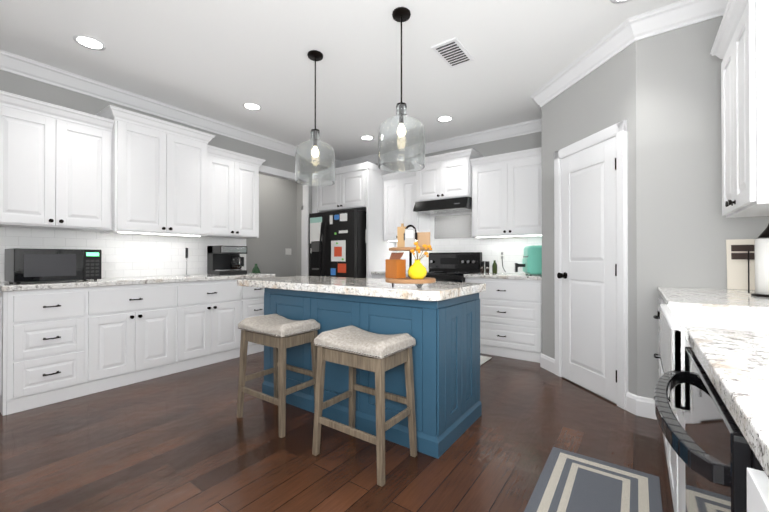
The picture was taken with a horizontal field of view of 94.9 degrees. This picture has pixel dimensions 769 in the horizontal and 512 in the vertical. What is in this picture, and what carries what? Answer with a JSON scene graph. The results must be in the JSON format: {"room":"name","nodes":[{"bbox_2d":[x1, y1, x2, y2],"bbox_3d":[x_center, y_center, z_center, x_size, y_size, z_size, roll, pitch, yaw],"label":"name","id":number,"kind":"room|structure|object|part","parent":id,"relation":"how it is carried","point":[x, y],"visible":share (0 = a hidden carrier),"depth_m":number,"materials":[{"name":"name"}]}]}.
{"room":"kitchen","nodes":[
{"label":"kitchen","id":0,"kind":"room"},
{"bbox_2d":[0,70,311,281],"bbox_3d":[-3.422,-0.265,2.598,0.100,2.780,9.000,0,0,36],"label":"wall","id":1,"kind":"structure","parent":0,"point":[32,88],"depth_m":3.39,"materials":[{"name":"grey paint"}]},
{"bbox_2d":[0,94,111,232],"bbox_3d":[-2.849,-0.721,3.011,0.349,0.965,0.774,0,0,36],"label":"upper cabinet","id":2,"kind":"object","parent":1,"relation":"attached to","point":[56,165],"depth_m":2.90,"materials":[{"name":"white wood"}]},
{"bbox_2d":[0,227,244,281],"bbox_3d":[-2.534,-0.010,3.743,0.008,0.450,2.338,0,0,36],"label":"backsplash","id":3,"kind":"structure","parent":1,"relation":"attached to","point":[128,255],"depth_m":3.62,"materials":[{"name":"white tile"}]},
{"bbox_2d":[104,110,211,236],"bbox_3d":[-2.347,-0.762,3.648,0.424,1.077,0.844,0,0,36],"label":"upper cabinet","id":4,"kind":"object","parent":1,"relation":"attached to","point":[112,169],"depth_m":3.47,"materials":[{"name":"white wood"}]},
{"bbox_2d":[212,150,259,237],"bbox_3d":[-1.928,-0.714,4.298,0.349,0.965,0.700,0,0,36],"label":"upper cabinet","id":5,"kind":"object","parent":1,"relation":"attached to","point":[235,178],"depth_m":4.21,"materials":[{"name":"white wood"}]},
{"bbox_2d":[245,165,308,275],"bbox_3d":[-1.575,-0.062,5.180,0.127,2.400,1.114,0,0,36],"label":"trim","id":6,"kind":"structure","parent":1,"relation":"attached to","point":[274,172],"depth_m":5.59,"materials":[{"name":"white wood"}]},
{"bbox_2d":[0,0,728,167],"bbox_3d":[-1.349,-1.600,1.121,5.000,0.125,9.000,0,0,36],"label":"crown molding","id":7,"kind":"structure","parent":1,"relation":"attached to","point":[631,30],"depth_m":3.24,"materials":[{"name":"white wood"}]},
{"bbox_2d":[246,174,296,276],"bbox_3d":[-2.926,-0.251,5.318,0.100,2.780,4.000,0,0,36],"label":"wall","id":8,"kind":"structure","parent":0,"point":[277,224],"depth_m":6.51,"materials":[{"name":"grey paint"}]},
{"bbox_2d":[285,248,290,254],"bbox_3d":[-1.834,-0.083,6.749,0.009,0.120,0.140,0,0,36],"label":"switch plate","id":9,"kind":"object","parent":8,"relation":"attached to","point":[287,251],"visible":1,"depth_m":6.73,"materials":[{"name":"white plastic"}]},
{"bbox_2d":[0,351,673,511],"bbox_3d":[-1.828,1.149,1.450,6.380,0.060,9.200,0,0,36],"label":"floor","id":10,"kind":"structure","parent":0,"point":[186,441],"depth_m":2.03,"materials":[{"name":"brown wood"}]},
{"bbox_2d":[0,286,101,415],"bbox_3d":[-2.770,0.689,2.873,0.630,0.876,0.544,0,0,36],"label":"base cabinet","id":11,"kind":"object","parent":10,"relation":"on","point":[63,344],"depth_m":2.67,"materials":[{"name":"white wood"}]},
{"bbox_3d":[-2.928,0.688,2.666,0.614,0.875,0.024,0,0,36],"label":"left base cabinet end panel","id":12,"kind":"part","parent":11,"relation":"part of","materials":[{"name":"white wood"}]},
{"bbox_2d":[0,273,274,291],"bbox_3d":[-2.260,0.235,3.577,0.643,0.040,2.290,0,0,36],"label":"countertop","id":13,"kind":"structure","parent":11,"relation":"on","point":[23,286],"depth_m":3.08,"materials":[{"name":"stone"}]},
{"bbox_2d":[4,248,101,283],"bbox_3d":[-2.737,0.078,2.933,0.382,0.265,0.525,0,0,36],"label":"microwave","id":14,"kind":"object","parent":13,"relation":"on","point":[30,265],"visible":1,"depth_m":2.78,"materials":[{"name":"black metal"}]},
{"bbox_2d":[184,248,188,275],"bbox_3d":[-2.182,0.064,3.898,0.060,0.304,0.058,0,0,36],"label":"milk frother","id":15,"kind":"object","parent":13,"relation":"on","point":[186,253],"visible":0.98,"depth_m":3.89,"materials":[{"name":"silver metal"}]},
{"bbox_2d":[207,245,246,274],"bbox_3d":[-1.864,0.049,4.202,0.284,0.335,0.345,0,0,36],"label":"coffee maker","id":16,"kind":"object","parent":13,"relation":"on","point":[224,260],"visible":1,"depth_m":4.13,"materials":[{"name":"black"}]},
{"bbox_2d":[102,282,185,390],"bbox_3d":[-2.437,0.691,3.338,0.630,0.876,0.759,0,0,36],"label":"base cabinet","id":17,"kind":"object","parent":10,"relation":"on","point":[144,325],"depth_m":3.17,"materials":[{"name":"white wood"}]},
{"bbox_2d":[186,279,241,369],"bbox_3d":[-2.084,0.694,3.831,0.630,0.876,0.770,0,0,36],"label":"base cabinet","id":18,"kind":"object","parent":10,"relation":"on","point":[214,307],"depth_m":3.69,"materials":[{"name":"white wood"}]},
{"bbox_2d":[242,277,269,354],"bbox_3d":[-1.758,0.696,4.286,0.630,0.876,0.510,0,0,36],"label":"base cabinet","id":19,"kind":"object","parent":10,"relation":"on","point":[252,297],"depth_m":4.09,"materials":[{"name":"white wood"}]},
{"bbox_2d":[237,314,319,437],"bbox_3d":[-0.733,0.779,2.457,0.489,0.689,0.347,0,0,36],"label":"stool","id":20,"kind":"object","parent":10,"relation":"on","point":[274,331],"visible":0.98,"depth_m":2.38,"materials":[{"name":"brown wood"}]},
{"bbox_3d":[-0.733,0.472,2.459,0.475,0.074,0.335,0,0,36],"label":"seat","id":21,"kind":"part","parent":20,"relation":"part of","materials":[{"name":"fabric"}]},
{"bbox_2d":[309,209,365,277],"bbox_3d":[-0.548,0.245,5.455,0.924,1.790,0.944,0,0,36],"label":"fridge","id":22,"kind":"object","parent":10,"relation":"on","point":[337,243],"visible":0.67,"depth_m":5.06,"materials":[{"name":"black metal"}]},
{"bbox_2d":[312,162,395,277],"bbox_3d":[-0.499,-0.094,5.591,1.147,2.470,0.724,0,0,36],"label":"cabinet surround","id":23,"kind":"object","parent":10,"relation":"on","point":[359,186],"visible":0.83,"depth_m":5.18,"materials":[{"name":"white wood"}]},
{"bbox_2d":[312,325,416,486],"bbox_3d":[-0.112,0.777,1.994,0.489,0.689,0.347,0,0,36],"label":"stool","id":24,"kind":"object","parent":10,"relation":"on","point":[352,347],"visible":1,"depth_m":1.93,"materials":[{"name":"brown wood"}]},
{"bbox_3d":[-0.112,0.470,1.995,0.475,0.074,0.335,0,0,36],"label":"seat","id":25,"kind":"part","parent":24,"relation":"part of","materials":[{"name":"fabric"}]},
{"bbox_2d":[262,288,481,458],"bbox_3d":[-0.156,0.688,2.689,1.592,0.875,0.672,0,0,36],"label":"kitchen island","id":26,"kind":"object","parent":10,"relation":"on","point":[439,321],"depth_m":2.22,"materials":[{"name":"blue wood"}]},
{"bbox_2d":[237,276,485,303],"bbox_3d":[-0.266,0.223,2.749,1.895,0.055,0.775,0,0,36],"label":"island countertop","id":27,"kind":"structure","parent":26,"relation":"on","point":[432,293],"depth_m":2.33,"materials":[{"name":"white stone"}]},
{"bbox_2d":[385,223,435,287],"bbox_3d":[0.172,-0.007,2.175,0.345,0.398,0.322,0,0,36],"label":"tiered tray","id":28,"kind":"object","parent":27,"relation":"on","point":[395,267],"visible":1,"depth_m":2.15,"materials":[{"name":"brown wood"}]},
{"bbox_2d":[408,259,426,278],"bbox_3d":[0.195,0.078,2.091,0.116,0.116,0.116,0,0,36],"label":"vase","id":29,"kind":"object","parent":28,"relation":"on","point":[416,270],"depth_m":2.05,"materials":[{"name":"yellow ceramic"}]},
{"bbox_2d":[372,274,407,278],"bbox_3d":[0.240,0.701,5.095,0.628,0.875,0.664,0,0,36],"label":"base cabinet","id":30,"kind":"object","parent":10,"relation":"on","point":[378,276],"depth_m":4.97,"materials":[{"name":"white wood"}]},
{"bbox_2d":[371,271,407,275],"bbox_3d":[0.246,0.243,5.106,0.628,0.040,0.643,0,0,36],"label":"countertop","id":31,"kind":"structure","parent":30,"relation":"on","point":[378,272],"depth_m":4.96,"materials":[{"name":"stone"}]},
{"bbox_2d":[408,252,481,281],"bbox_3d":[0.786,0.543,4.650,0.770,1.185,0.717,0,0,36],"label":"range","id":32,"kind":"object","parent":10,"relation":"on","point":[451,267],"visible":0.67,"depth_m":4.77,"materials":[{"name":"black metal"}]},
{"bbox_2d":[480,355,491,365],"bbox_3d":[0.620,1.127,4.002,1.030,0.010,0.520,0,0,36],"label":"area rug","id":33,"kind":"object","parent":10,"relation":"on","point":[483,359],"visible":0.19,"depth_m":3.83,"materials":[{"name":"white fabric"}]},
{"bbox_2d":[465,278,541,362],"bbox_3d":[1.488,0.696,4.201,0.883,0.875,0.664,0,0,36],"label":"base cabinet","id":34,"kind":"object","parent":10,"relation":"on","point":[510,318],"visible":0.81,"depth_m":3.90,"materials":[{"name":"white wood"}]},
{"bbox_2d":[464,273,541,279],"bbox_3d":[1.493,0.238,4.214,0.888,0.040,0.643,0,0,36],"label":"countertop","id":35,"kind":"structure","parent":34,"relation":"on","point":[507,276],"depth_m":3.99,"materials":[{"name":"stone"}]},
{"bbox_2d":[480,261,489,272],"bbox_3d":[1.283,0.143,4.516,0.119,0.150,0.053,0,0,36],"label":"grinders","id":36,"kind":"object","parent":35,"relation":"on","point":[486,264],"visible":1,"depth_m":4.50,"materials":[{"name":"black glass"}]},
{"bbox_2d":[492,260,496,272],"bbox_3d":[1.386,0.136,4.442,0.062,0.165,0.060,0,0,36],"label":"oil bottle","id":37,"kind":"object","parent":35,"relation":"on","point":[494,267],"visible":0.98,"depth_m":4.42,"materials":[{"name":"green glass"}]},
{"bbox_2d":[515,245,541,274],"bbox_3d":[1.731,0.048,4.072,0.393,0.336,0.317,0,0,36],"label":"air fryer","id":38,"kind":"object","parent":35,"relation":"on","point":[532,262],"visible":0.75,"depth_m":3.94,"materials":[{"name":"teal plastic"}]},
{"bbox_2d":[524,447,662,511],"bbox_3d":[0.831,1.111,1.428,0.490,0.014,1.200,0,0,36],"label":"striped rug","id":39,"kind":"object","parent":10,"relation":"on","point":[568,481],"visible":0.96,"depth_m":1.68,"materials":[{"name":"fabric"}]},
{"bbox_2d":[653,298,667,465],"bbox_3d":[1.857,0.684,1.874,0.674,0.875,0.940,0,0,36],"label":"base cabinet","id":40,"kind":"object","parent":10,"relation":"on","point":[660,369],"visible":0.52,"depth_m":2.20,"materials":[{"name":"white wood"}]},
{"bbox_2d":[657,286,768,309],"bbox_3d":[1.835,0.226,1.819,0.643,0.040,1.058,0,0,36],"label":"countertop","id":41,"kind":"structure","parent":40,"relation":"on","point":[726,298],"depth_m":1.73,"materials":[{"name":"stone"}]},
{"bbox_2d":[726,239,754,289],"bbox_3d":[2.244,0.051,2.148,0.235,0.310,0.041,0,0,36],"label":"sign board","id":42,"kind":"object","parent":41,"relation":"on","point":[737,250],"visible":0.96,"depth_m":2.18,"materials":[{"name":"beige wood"}]},
{"bbox_2d":[748,224,768,296],"bbox_3d":[1.961,0.017,1.793,0.166,0.374,0.156,0,0,36],"label":"paper towel holder","id":43,"kind":"object","parent":41,"relation":"on","point":[761,267],"visible":1,"depth_m":1.78,"materials":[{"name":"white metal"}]},
{"bbox_2d":[668,398,685,511],"bbox_3d":[1.353,0.790,1.163,0.666,0.655,0.800,0,0,36],"label":"base cabinet","id":44,"kind":"object","parent":10,"relation":"on","point":[676,467],"visible":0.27,"depth_m":1.28,"materials":[{"name":"white wood"}]},
{"bbox_2d":[654,347,763,511],"bbox_3d":[0.872,0.680,0.583,0.676,0.868,0.600,0,0,36],"label":"dishwasher","id":45,"kind":"object","parent":10,"relation":"on","point":[710,446],"visible":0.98,"depth_m":0.62,"materials":[{"name":"black metal"}]},
{"bbox_3d":[0.630,0.325,0.758,0.081,0.031,0.540,0,0,36],"label":"handle","id":46,"kind":"part","parent":45,"relation":"part of","materials":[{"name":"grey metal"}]},
{"bbox_2d":[747,467,768,511],"bbox_3d":[0.489,0.673,-0.065,0.640,0.876,0.867,0,0,36],"label":"base cabinet","id":47,"kind":"object","parent":10,"relation":"on","point":[757,490],"visible":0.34,"depth_m":0.36,"materials":[{"name":"white wood"}]},
{"bbox_2d":[685,326,768,477],"bbox_3d":[0.473,0.215,-0.083,0.643,0.040,2.279,0,0,36],"label":"countertop","id":48,"kind":"structure","parent":47,"relation":"on","point":[734,364],"depth_m":0.61,"materials":[{"name":"stone"}]},
{"bbox_2d":[660,304,768,410],"bbox_3d":[1.291,0.335,1.145,0.603,0.245,0.665,0,0,36],"label":"sink","id":49,"kind":"object","parent":48,"relation":"in","point":[675,320],"visible":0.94,"depth_m":1.40,"materials":[{"name":"white ceramic"}]},
{"bbox_3d":[-2.184,0.773,5.950,0.356,0.740,0.600,0,0,36],"label":"table","id":50,"kind":"object","parent":10,"relation":"on","visible":0},
{"bbox_2d":[251,264,260,272],"bbox_3d":[-2.177,0.267,5.984,0.150,0.270,0.150,0,0,36],"label":"tree","id":51,"kind":"object","parent":50,"relation":"on","point":[255,269],"visible":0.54,"depth_m":5.94,"materials":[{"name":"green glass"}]},
{"bbox_2d":[0,0,682,160],"bbox_3d":[-1.828,-1.691,1.465,6.380,0.060,9.200,0,0,36],"label":"ceiling","id":52,"kind":"structure","parent":0,"point":[223,61],"depth_m":2.88,"materials":[{"name":"white paint"}]},
{"bbox_2d":[73,35,105,50],"bbox_3d":[-2.282,-1.651,2.737,0.194,0.006,0.194,0,0,9],"label":"recessed light","id":53,"kind":"object","parent":52,"relation":"in","point":[90,42],"depth_m":2.73,"materials":[{"name":"white"}]},
{"bbox_2d":[243,103,261,110],"bbox_3d":[-1.456,-1.645,3.891,0.194,0.006,0.194,0,0,27],"label":"recessed light","id":54,"kind":"object","parent":52,"relation":"in","point":[254,106],"depth_m":3.89,"materials":[{"name":"white"}]},
{"bbox_2d":[295,50,334,185],"bbox_3d":[-0.568,-1.128,2.896,0.320,1.052,0.320,0,0,36],"label":"pendant light","id":55,"kind":"object","parent":52,"relation":"hanging from","point":[314,160],"visible":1,"depth_m":2.78,"materials":[{"name":"clear glass"}]},
{"bbox_3d":[-0.568,-0.810,2.894,0.320,0.416,0.320,0,0,36],"label":"shade glass","id":56,"kind":"part","parent":55,"relation":"part of","materials":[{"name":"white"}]},
{"bbox_2d":[360,135,373,139],"bbox_3d":[-0.240,-1.640,4.902,0.194,0.006,0.194,0,0,27],"label":"recessed light","id":57,"kind":"object","parent":52,"relation":"in","point":[366,137],"depth_m":4.89,"materials":[{"name":"white"}]},
{"bbox_2d":[378,7,424,172],"bbox_3d":[0.115,-1.130,2.407,0.320,1.052,0.320,0,0,36],"label":"pendant light","id":58,"kind":"object","parent":52,"relation":"hanging from","point":[401,140],"visible":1,"depth_m":2.29,"materials":[{"name":"clear glass"}]},
{"bbox_3d":[0.115,-0.812,2.405,0.320,0.416,0.320,0,0,36],"label":"shade glass","id":59,"kind":"part","parent":58,"relation":"part of","materials":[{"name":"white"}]},
{"bbox_2d":[437,115,452,121],"bbox_3d":[0.723,-1.643,4.238,0.194,0.006,0.194,0,0,27],"label":"recessed light","id":60,"kind":"object","parent":52,"relation":"in","point":[446,118],"depth_m":4.22,"materials":[{"name":"white"}]},
{"bbox_2d":[431,37,473,67],"bbox_3d":[0.560,-1.645,2.876,0.210,0.016,0.365,0,0,36],"label":"ceiling vent","id":61,"kind":"object","parent":52,"relation":"in","point":[452,52],"visible":1,"depth_m":2.85,"materials":[{"name":"white metal"}]},
{"bbox_2d":[610,0,630,3],"bbox_3d":[1.524,-1.654,2.213,0.194,0.006,0.194,0,0,27],"label":"recessed light","id":62,"kind":"object","parent":52,"relation":"in","point":[613,1],"depth_m":2.29,"materials":[{"name":"white"}]},
{"bbox_2d":[297,132,541,275],"bbox_3d":[0.190,-0.249,5.608,4.830,2.780,0.100,0,0,36],"label":"wall","id":63,"kind":"structure","parent":0,"point":[515,144],"depth_m":4.68,"materials":[{"name":"grey paint"}]},
{"bbox_2d":[301,205,302,275],"bbox_3d":[-1.223,0.086,6.544,0.920,2.120,0.020,0,0,36],"label":"door frame","id":64,"kind":"structure","parent":63,"relation":"attached to","point":[302,240],"depth_m":6.79,"materials":[{"name":"white wood"}]},
{"bbox_2d":[381,172,429,241],"bbox_3d":[0.322,-0.698,5.236,0.605,0.945,0.350,0,0,36],"label":"upper cabinet","id":65,"kind":"object","parent":63,"relation":"attached to","point":[399,205],"depth_m":5.11,"materials":[{"name":"white wood"}]},
{"bbox_2d":[413,151,480,202],"bbox_3d":[0.863,-1.019,4.808,0.770,0.551,0.420,0,0,36],"label":"upper cabinet","id":66,"kind":"object","parent":63,"relation":"attached to","point":[442,176],"depth_m":4.60,"materials":[{"name":"white wood"}]},
{"bbox_2d":[413,197,471,214],"bbox_3d":[0.839,-0.671,4.772,0.764,0.142,0.500,0,0,36],"label":"range hood","id":67,"kind":"object","parent":66,"relation":"attached to","point":[449,205],"visible":0.75,"depth_m":4.61,"materials":[{"name":"black metal"}]},
{"bbox_2d":[434,214,474,238],"bbox_3d":[0.997,-0.410,4.958,0.660,0.325,0.002,0,0,36],"label":"backsplash","id":68,"kind":"structure","parent":63,"relation":"attached to","point":[452,226],"depth_m":4.97,"materials":[{"name":"white tile"}]},
{"bbox_2d":[396,212,541,273],"bbox_3d":[1.109,-0.261,4.884,2.292,0.964,0.008,0,0,36],"label":"backsplash","id":69,"kind":"structure","parent":63,"relation":"attached to","point":[511,247],"depth_m":4.70,"materials":[{"name":"white tile"}]},
{"bbox_2d":[499,251,504,259],"bbox_3d":[1.524,-0.007,4.575,0.070,0.115,0.006,0,0,36],"label":"electrical outlet cover","id":70,"kind":"object","parent":63,"relation":"attached to","point":[501,255],"visible":1,"depth_m":4.58,"materials":[{"name":"white plastic"}]},
{"bbox_2d":[472,147,541,237],"bbox_3d":[1.568,-0.713,4.345,0.910,0.945,0.350,0,0,36],"label":"upper cabinet","id":71,"kind":"object","parent":63,"relation":"attached to","point":[503,191],"depth_m":4.20,"materials":[{"name":"white wood"}]},
{"bbox_2d":[541,41,636,403],"bbox_3d":[1.748,-0.263,3.067,0.100,2.780,1.117,0,0,-9],"label":"wall","id":72,"kind":"structure","parent":0,"point":[601,97],"depth_m":2.92,"materials":[{"name":"grey paint"}]},
{"bbox_2d":[554,119,627,409],"bbox_3d":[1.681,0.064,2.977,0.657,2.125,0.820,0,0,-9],"label":"door","id":73,"kind":"structure","parent":72,"relation":"attached to","point":[588,258],"depth_m":2.90,"materials":[{"name":"white wood"}]},
{"bbox_2d":[636,16,768,398],"bbox_3d":[2.168,-0.267,2.298,0.860,2.780,0.100,0,0,36],"label":"wall","id":74,"kind":"structure","parent":0,"point":[686,229],"depth_m":2.38,"materials":[{"name":"grey paint"}]},
{"bbox_2d":[540,354,656,419],"bbox_3d":[-0.597,1.063,3.705,5.558,0.135,3.900,0,0,36],"label":"baseboard","id":75,"kind":"structure","parent":74,"relation":"attached to","point":[640,406],"depth_m":2.50,"materials":[{"name":"white wood"}]},
{"bbox_3d":[0.277,-0.284,-0.997,0.100,2.780,7.460,0,0,36],"label":"wall","id":76,"kind":"structure","parent":0,"visible":0},
{"bbox_2d":[710,0,768,217],"bbox_3d":[1.921,-0.732,1.727,0.390,1.015,0.780,0,0,36],"label":"upper cabinet","id":77,"kind":"object","parent":76,"relation":"attached to","point":[740,47],"visible":1,"depth_m":1.65,"materials":[{"name":"white wood"}]}
]}

